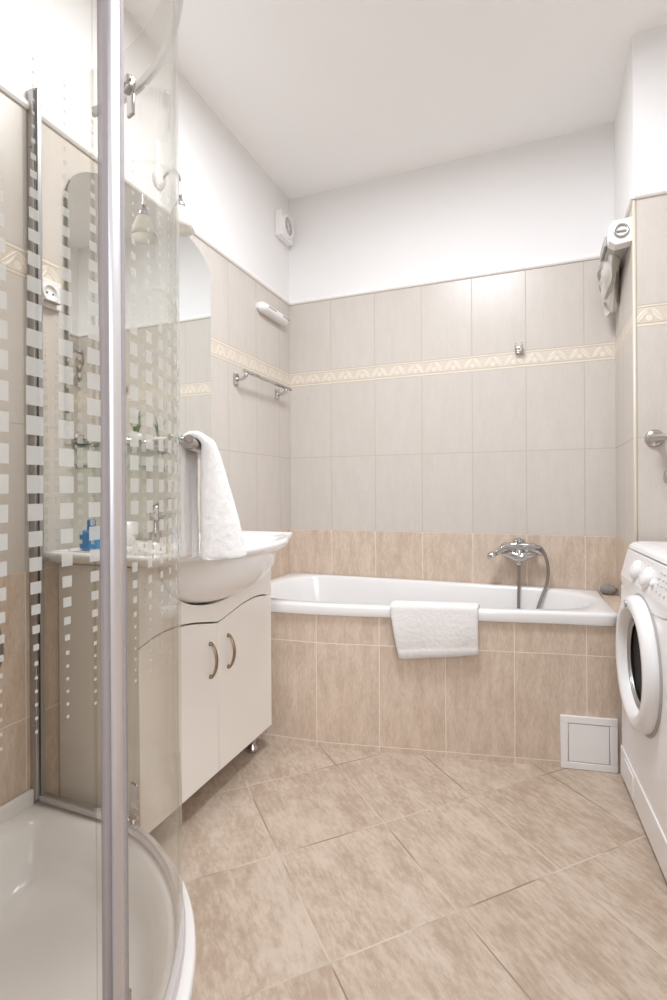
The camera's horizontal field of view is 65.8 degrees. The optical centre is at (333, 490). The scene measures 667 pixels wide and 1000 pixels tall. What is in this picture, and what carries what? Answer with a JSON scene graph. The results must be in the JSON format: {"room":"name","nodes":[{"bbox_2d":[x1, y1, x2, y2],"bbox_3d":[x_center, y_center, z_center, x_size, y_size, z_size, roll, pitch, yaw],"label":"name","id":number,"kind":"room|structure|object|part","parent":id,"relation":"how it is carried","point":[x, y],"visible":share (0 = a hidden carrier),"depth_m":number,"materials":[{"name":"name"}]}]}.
{"room":"bathroom","nodes":[
{"label":"bathroom","id":0,"kind":"room"},
{"bbox_2d":[0,0,290,805],"bbox_3d":[-0.737,-0.305,1.826,0.100,2.699,2.420,0,0,21],"label":"wall","id":1,"kind":"structure","parent":0,"point":[228,198],"depth_m":1.63,"materials":[{"name":"beige tile"}]},
{"bbox_2d":[0,629,3,665],"bbox_3d":[-0.868,-0.196,1.139,0.158,1.369,0.330,0,0,21],"label":"shower mixer","id":2,"kind":"object","parent":1,"relation":"attached to","point":[1,644],"visible":0.59,"depth_m":1.29,"materials":[{"name":"silver metal"}]},
{"bbox_2d":[42,277,60,311],"bbox_3d":[-0.808,-0.563,1.470,0.030,0.080,0.080,0,0,21],"label":"wall socket","id":3,"kind":"object","parent":1,"relation":"attached to","point":[51,292],"visible":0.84,"depth_m":1.47,"materials":[{"name":"white plastic"}]},
{"bbox_2d":[71,438,177,472],"bbox_3d":[-0.655,-0.115,1.721,0.126,0.096,0.435,0,0,21],"label":"glass shelf","id":4,"kind":"object","parent":1,"relation":"attached to","point":[76,445],"visible":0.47,"depth_m":1.67,"materials":[{"name":"clear glass"}]},
{"bbox_3d":[-0.653,-0.142,1.720,0.119,0.006,0.435,0,0,21],"label":"glass plate","id":5,"kind":"part","parent":4,"relation":"part of","materials":[{"name":"clear glass"}]},
{"bbox_3d":[-0.653,-0.078,1.720,0.119,0.006,0.435,0,0,21],"label":"glass plate","id":6,"kind":"part","parent":4,"relation":"part of","materials":[{"name":"clear glass"}]},
{"bbox_2d":[127,411,143,444],"bbox_3d":[-0.656,-0.206,1.710,0.060,0.122,0.059,0,0,42],"label":"potted plant","id":7,"kind":"object","parent":4,"relation":"on","point":[135,428],"visible":0.33,"depth_m":1.70,"materials":[{"name":"green plant"}]},
{"bbox_3d":[-0.655,-0.166,1.708,0.056,0.042,0.055,0,0,21],"label":"pot","id":8,"kind":"part","parent":7,"relation":"part of","materials":[{"name":"ceramic"}]},
{"bbox_2d":[153,416,166,447],"bbox_3d":[-0.612,-0.204,1.810,0.062,0.116,0.057,0,0,21],"label":"potted plant","id":9,"kind":"object","parent":4,"relation":"on","point":[156,427],"visible":0.36,"depth_m":1.80,"materials":[{"name":"green plant"}]},
{"bbox_2d":[67,172,211,448],"bbox_3d":[-0.658,-0.598,1.860,0.024,0.890,0.716,0,0,21],"label":"wall mirror","id":10,"kind":"object","parent":1,"relation":"attached to","point":[192,281],"visible":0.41,"depth_m":1.85,"materials":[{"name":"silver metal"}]},
{"bbox_2d":[0,80,289,305],"bbox_3d":[-0.690,-1.062,1.805,0.014,0.023,2.420,0,0,21],"label":"trim","id":11,"kind":"structure","parent":1,"relation":"attached to","point":[4,88],"depth_m":1.76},
{"bbox_2d":[152,169,194,236],"bbox_3d":[-0.582,-1.065,1.885,0.152,0.233,0.100,0,0,21],"label":"wall lamp","id":12,"kind":"object","parent":1,"relation":"attached to","point":[183,226],"visible":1,"depth_m":1.88,"materials":[{"name":"white plastic"}]},
{"bbox_3d":[-0.640,-1.151,1.907,0.028,0.060,0.060,0,0,21],"label":"wall plate","id":13,"kind":"part","parent":12,"relation":"part of","materials":[{"name":"white plastic"}]},
{"bbox_3d":[-0.595,-1.123,1.890,0.092,0.113,0.013,0,0,21],"label":"arm","id":14,"kind":"part","parent":12,"relation":"part of","materials":[{"name":"silver metal"}]},
{"bbox_3d":[-0.558,-0.991,1.875,0.100,0.084,0.100,0,0,21],"label":"lamp shade","id":15,"kind":"part","parent":12,"relation":"part of","materials":[{"name":"white glass"}]},
{"bbox_2d":[234,369,291,399],"bbox_3d":[-0.345,-0.526,2.595,0.069,0.065,0.480,0,0,21],"label":"towel rail","id":16,"kind":"object","parent":1,"relation":"attached to","point":[237,378],"visible":1,"depth_m":2.51,"materials":[{"name":"silver metal"}]},
{"bbox_2d":[256,302,289,326],"bbox_3d":[-0.311,-0.930,2.716,0.048,0.052,0.308,0,0,21],"label":"clothesline catch","id":17,"kind":"object","parent":1,"relation":"attached to","point":[263,308],"visible":1,"depth_m":2.67,"materials":[{"name":"white plastic"}]},
{"bbox_2d":[275,208,293,245],"bbox_3d":[-0.266,-1.446,2.829,0.054,0.140,0.140,0,0,21],"label":"fan","id":18,"kind":"object","parent":1,"relation":"attached to","point":[284,228],"visible":1,"depth_m":2.79,"materials":[{"name":"white plastic"}]},
{"bbox_2d":[285,217,291,235],"bbox_3d":[-0.246,-1.446,2.821,0.003,0.094,0.094,0,0,21],"label":"grille","id":19,"kind":"object","parent":18,"relation":"attached to","point":[288,221],"depth_m":2.82,"materials":[{"name":"white plastic"}]},
{"bbox_2d":[124,0,666,199],"bbox_3d":[0.354,-1.701,1.394,2.460,0.080,2.620,0,0,21],"label":"ceiling","id":20,"kind":"structure","parent":0,"point":[323,95],"depth_m":2.04,"materials":[{"name":"paint"}]},
{"bbox_2d":[149,738,666,999],"bbox_3d":[0.227,1.079,1.031,2.460,0.080,3.400,0,0,21],"label":"floor","id":21,"kind":"structure","parent":0,"point":[310,872],"depth_m":1.37,"materials":[{"name":"beige tile"}]},
{"bbox_2d":[0,789,195,999],"bbox_3d":[-0.599,0.930,0.923,0.802,0.226,0.831,0,0,21],"label":"shower tray","id":22,"kind":"object","parent":21,"relation":"on","point":[51,856],"visible":0.78,"depth_m":1.17,"materials":[{"name":"ceramic"}]},
{"bbox_2d":[0,0,200,999],"bbox_3d":[-0.427,-0.128,0.994,0.436,1.960,1.139,0,0,-22],"label":"shower enclosure","id":23,"kind":"object","parent":22,"relation":"on","point":[114,90],"visible":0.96,"depth_m":0.68,"materials":[{"name":"clear glass"}]},
{"bbox_3d":[-0.353,-0.133,0.540,0.007,1.940,0.270,0,0,21],"label":"fixed pane","id":24,"kind":"part","parent":23,"relation":"part of","materials":[{"name":"clear glass"}]},
{"bbox_3d":[-0.721,-0.131,1.386,0.210,1.940,0.007,0,0,21],"label":"fixed pane","id":25,"kind":"part","parent":23,"relation":"part of","materials":[{"name":"clear glass"}]},
{"bbox_3d":[-0.709,0.842,1.383,0.204,0.020,0.020,0,0,21],"label":"foot rail","id":26,"kind":"part","parent":23,"relation":"part of","materials":[{"name":"grey metal"}]},
{"bbox_3d":[-0.395,-1.001,1.028,0.180,0.026,0.808,0,0,-24],"label":"curved rail","id":27,"kind":"part","parent":23,"relation":"part of","materials":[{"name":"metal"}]},
{"bbox_3d":[-0.392,0.841,1.024,0.180,0.022,0.797,0,0,-24],"label":"curved rail","id":28,"kind":"part","parent":23,"relation":"part of","materials":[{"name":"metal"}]},
{"bbox_3d":[-0.463,-0.132,1.221,0.425,1.940,0.049,0,0,43],"label":"sliding door","id":29,"kind":"part","parent":23,"relation":"part of","materials":[{"name":"clear glass"}]},
{"bbox_3d":[-0.295,-0.133,0.860,0.044,1.940,0.398,0,0,-2],"label":"sliding door","id":30,"kind":"part","parent":23,"relation":"part of","materials":[{"name":"clear glass"}]},
{"bbox_3d":[-0.398,-0.117,1.212,0.046,0.025,0.270,0,0,-42],"label":"handle","id":31,"kind":"part","parent":23,"relation":"part of","materials":[{"name":"silver metal"}]},
{"bbox_3d":[-0.320,-0.104,1.210,0.028,0.028,0.179,0,0,-3],"label":"towel arm","id":32,"kind":"part","parent":23,"relation":"part of"},
{"bbox_2d":[177,431,246,560],"bbox_3d":[-0.287,0.015,1.229,0.141,0.305,0.136,0,0,1],"label":"hand towel","id":33,"kind":"object","parent":23,"relation":"hanging from","point":[221,536],"visible":0.94,"depth_m":1.22,"materials":[{"name":"white fabric"}]},
{"bbox_2d":[59,563,271,832],"bbox_3d":[-0.512,0.626,1.790,0.327,0.833,0.745,0,0,21],"label":"vanity cabinet","id":34,"kind":"object","parent":21,"relation":"on","point":[221,657],"visible":0.77,"depth_m":1.50,"materials":[{"name":"beige paint"}]},
{"bbox_2d":[44,531,292,603],"bbox_3d":[-0.432,0.274,1.758,0.499,0.209,0.844,0,0,21],"label":"washbasin","id":35,"kind":"object","parent":34,"relation":"in","point":[199,581],"visible":0.62,"depth_m":1.56,"materials":[{"name":"white ceramic"}]},
{"bbox_2d":[79,519,99,550],"bbox_3d":[-0.700,0.128,1.509,0.045,0.090,0.075,0,0,21],"label":"soap bottle","id":36,"kind":"object","parent":35,"relation":"on","point":[86,545],"visible":0.44,"depth_m":1.48,"materials":[{"name":"blue plastic"}]},
{"bbox_2d":[126,521,134,545],"bbox_3d":[-0.673,0.138,1.667,0.068,0.075,0.068,0,0,21],"label":"tumbler","id":37,"kind":"object","parent":35,"relation":"on","point":[130,538],"visible":0.23,"depth_m":1.65,"materials":[{"name":"white ceramic"}]},
{"bbox_2d":[148,497,176,541],"bbox_3d":[-0.568,0.098,1.765,0.157,0.154,0.052,0,0,21],"label":"tap","id":38,"kind":"object","parent":35,"relation":"on","point":[156,532],"visible":0.51,"depth_m":1.76,"materials":[{"name":"silver metal"}]},
{"bbox_3d":[-0.587,0.048,1.773,0.108,0.054,0.044,0,0,21],"label":"lever","id":39,"kind":"part","parent":38,"relation":"part of","materials":[{"name":"silver metal"}]},
{"bbox_3d":[-0.465,0.679,1.571,0.018,0.539,0.371,0,0,21],"label":"door","id":40,"kind":"part","parent":34,"relation":"part of","materials":[{"name":"beige paint"}]},
{"bbox_3d":[-0.392,0.558,1.691,0.031,0.123,0.015,0,0,21],"label":"handle","id":41,"kind":"part","parent":34,"relation":"part of","materials":[{"name":"brown metal"}]},
{"bbox_3d":[-0.353,0.558,1.790,0.031,0.123,0.015,0,0,21],"label":"handle","id":42,"kind":"part","parent":34,"relation":"part of","materials":[{"name":"brown metal"}]},
{"bbox_3d":[-0.328,0.678,1.919,0.018,0.539,0.371,0,0,21],"label":"door","id":43,"kind":"part","parent":34,"relation":"part of","materials":[{"name":"beige paint"}]},
{"bbox_2d":[267,572,617,626],"bbox_3d":[0.355,0.748,2.280,1.581,0.580,0.771,0,0,21],"label":"bathtub","id":44,"kind":"object","parent":21,"relation":"on","point":[293,592],"visible":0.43,"depth_m":2.46,"materials":[{"name":"white ceramic"}]},
{"bbox_2d":[390,600,479,658],"bbox_3d":[0.399,0.546,2.024,0.352,0.215,0.104,0,0,10],"label":"bath towel","id":45,"kind":"object","parent":44,"relation":"on","point":[421,629],"visible":0.99,"depth_m":1.98,"materials":[{"name":"white fabric"}]},
{"bbox_2d":[615,541,666,881],"bbox_3d":[1.177,0.606,1.491,0.582,0.855,0.594,0,0,18],"label":"washing machine","id":46,"kind":"object","parent":21,"relation":"on","point":[641,624],"visible":1,"depth_m":1.50,"materials":[{"name":"white metal"}]},
{"bbox_3d":[0.971,0.255,1.654,0.036,0.063,0.064,0,0,18],"label":"knob","id":47,"kind":"part","parent":46,"relation":"part of","materials":[{"name":"white plastic"}]},
{"bbox_3d":[0.938,0.523,1.568,0.001,0.284,0.284,0,0,18],"label":"porthole glass","id":48,"kind":"part","parent":46,"relation":"part of","materials":[{"name":"black glass"}]},
{"bbox_3d":[0.924,0.523,1.573,0.045,0.404,0.404,0,0,18],"label":"door","id":49,"kind":"part","parent":46,"relation":"part of","materials":[{"name":"white plastic"}]},
{"bbox_3d":[0.943,0.961,1.568,0.010,0.103,0.586,0,0,18],"label":"kick plate","id":50,"kind":"part","parent":46,"relation":"part of","materials":[{"name":"white plastic"}]},
{"bbox_3d":[0.961,0.279,1.561,0.053,0.141,0.594,0,0,18],"label":"control panel","id":51,"kind":"part","parent":46,"relation":"part of","materials":[{"name":"white plastic"}]},
{"bbox_3d":[0.929,0.259,1.529,0.036,0.063,0.064,0,0,18],"label":"knob","id":52,"kind":"part","parent":46,"relation":"part of","materials":[{"name":"white plastic"}]},
{"bbox_3d":[1.207,0.191,1.480,0.513,0.026,0.594,0,0,18],"label":"lid","id":53,"kind":"part","parent":46,"relation":"part of","materials":[{"name":"white plastic"}]},
{"bbox_2d":[257,592,621,772],"bbox_3d":[0.392,0.754,2.077,1.809,0.568,0.476,0,0,-3],"label":"bathtub surround","id":54,"kind":"structure","parent":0,"point":[341,682],"depth_m":2.01,"materials":[{"name":"beige tile"}]},
{"bbox_2d":[560,714,617,772],"bbox_3d":[0.945,0.936,1.907,0.196,0.196,0.010,0,0,13],"label":"access hatch","id":55,"kind":"object","parent":54,"relation":"attached to","point":[586,743],"visible":1,"depth_m":1.90,"materials":[{"name":"white plastic"}]},
{"bbox_3d":[0.945,0.936,1.907,0.139,0.140,0.006,0,0,13],"label":"door","id":56,"kind":"part","parent":55,"relation":"part of","materials":[{"name":"white plastic"}]},
{"bbox_2d":[600,584,616,594],"bbox_3d":[1.232,0.442,2.305,0.070,0.046,0.054,0,0,21],"label":"stone","id":57,"kind":"object","parent":54,"relation":"on","point":[607,589],"visible":1,"depth_m":2.29,"materials":[{"name":"beige stone"}]},
{"bbox_2d":[289,123,616,593],"bbox_3d":[0.534,-0.312,2.680,1.639,2.699,0.100,0,0,21],"label":"wall","id":58,"kind":"structure","parent":0,"point":[422,445],"depth_m":2.59,"materials":[{"name":"beige tile"}]},
{"bbox_2d":[290,253,599,305],"bbox_3d":[0.509,-1.068,2.629,1.639,0.023,0.014,0,0,21],"label":"trim","id":59,"kind":"structure","parent":58,"relation":"attached to","point":[594,256],"depth_m":2.59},
{"bbox_2d":[487,537,549,608],"bbox_3d":[0.865,0.488,2.414,0.276,0.549,0.155,0,0,21],"label":"mixer tap","id":60,"kind":"object","parent":58,"relation":"attached to","point":[519,551],"visible":0.81,"depth_m":2.39,"materials":[{"name":"silver metal"}]},
{"bbox_3d":[0.858,0.232,2.387,0.056,0.035,0.101,0,0,21],"label":"lever","id":61,"kind":"part","parent":60,"relation":"part of","materials":[{"name":"silver metal"}]},
{"bbox_2d":[515,342,522,354],"bbox_3d":[0.887,-0.680,2.463,0.037,0.046,0.044,0,0,21],"label":"hook","id":62,"kind":"object","parent":58,"relation":"attached to","point":[518,350],"visible":1,"depth_m":2.46,"materials":[{"name":"silver metal"}]},
{"bbox_2d":[614,24,666,597],"bbox_3d":[1.542,-0.318,2.021,0.721,2.699,0.589,0,0,21],"label":"wall","id":63,"kind":"structure","parent":0,"point":[640,122],"depth_m":1.87,"materials":[{"name":"beige tile"}]},
{"bbox_2d":[597,254,620,316],"bbox_3d":[1.169,-0.866,2.185,0.081,0.204,0.344,0,0,21],"label":"towel","id":64,"kind":"object","parent":63,"relation":"attached to","point":[608,277],"visible":0.99,"depth_m":2.17,"materials":[{"name":"white fabric"}]},
{"bbox_2d":[599,217,631,269],"bbox_3d":[1.139,-0.972,2.103,0.082,0.094,0.388,0,0,21],"label":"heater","id":65,"kind":"object","parent":63,"relation":"attached to","point":[617,242],"visible":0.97,"depth_m":1.94,"materials":[{"name":"white plastic"}]},
{"bbox_3d":[1.074,-0.972,1.923,0.052,0.052,0.006,0,0,21],"label":"line knob","id":66,"kind":"part","parent":65,"relation":"part of","materials":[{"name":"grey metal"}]},
{"bbox_2d":[623,192,634,218],"bbox_3d":[1.177,-1.072,2.102,0.014,0.023,0.501,0,0,21],"label":"trim","id":67,"kind":"structure","parent":63,"relation":"attached to","point":[629,205],"depth_m":1.94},
{"bbox_2d":[632,199,637,541],"bbox_3d":[1.102,-0.016,1.879,0.012,2.100,0.013,0,0,21],"label":"trim","id":68,"kind":"structure","parent":63,"relation":"attached to","point":[634,286],"depth_m":1.87,"materials":[{"name":"beige plastic"}]},
{"bbox_2d":[630,187,666,200],"bbox_3d":[1.376,-1.073,1.762,0.633,0.023,0.014,0,0,21],"label":"trim","id":69,"kind":"structure","parent":63,"relation":"attached to","point":[660,191],"depth_m":1.85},
{"bbox_2d":[645,430,666,446],"bbox_3d":[1.339,-0.190,1.746,0.482,0.062,0.072,0,0,21],"label":"towel bar","id":70,"kind":"object","parent":63,"relation":"attached to","point":[653,438],"visible":1,"depth_m":1.84,"materials":[{"name":"metal"}]},
{"bbox_2d":[663,470,666,483],"bbox_3d":[1.196,-0.049,1.804,0.066,0.048,0.069,0,0,21],"label":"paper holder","id":71,"kind":"object","parent":63,"relation":"attached to","point":[665,472],"visible":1,"depth_m":1.80,"materials":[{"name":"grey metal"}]}
]}

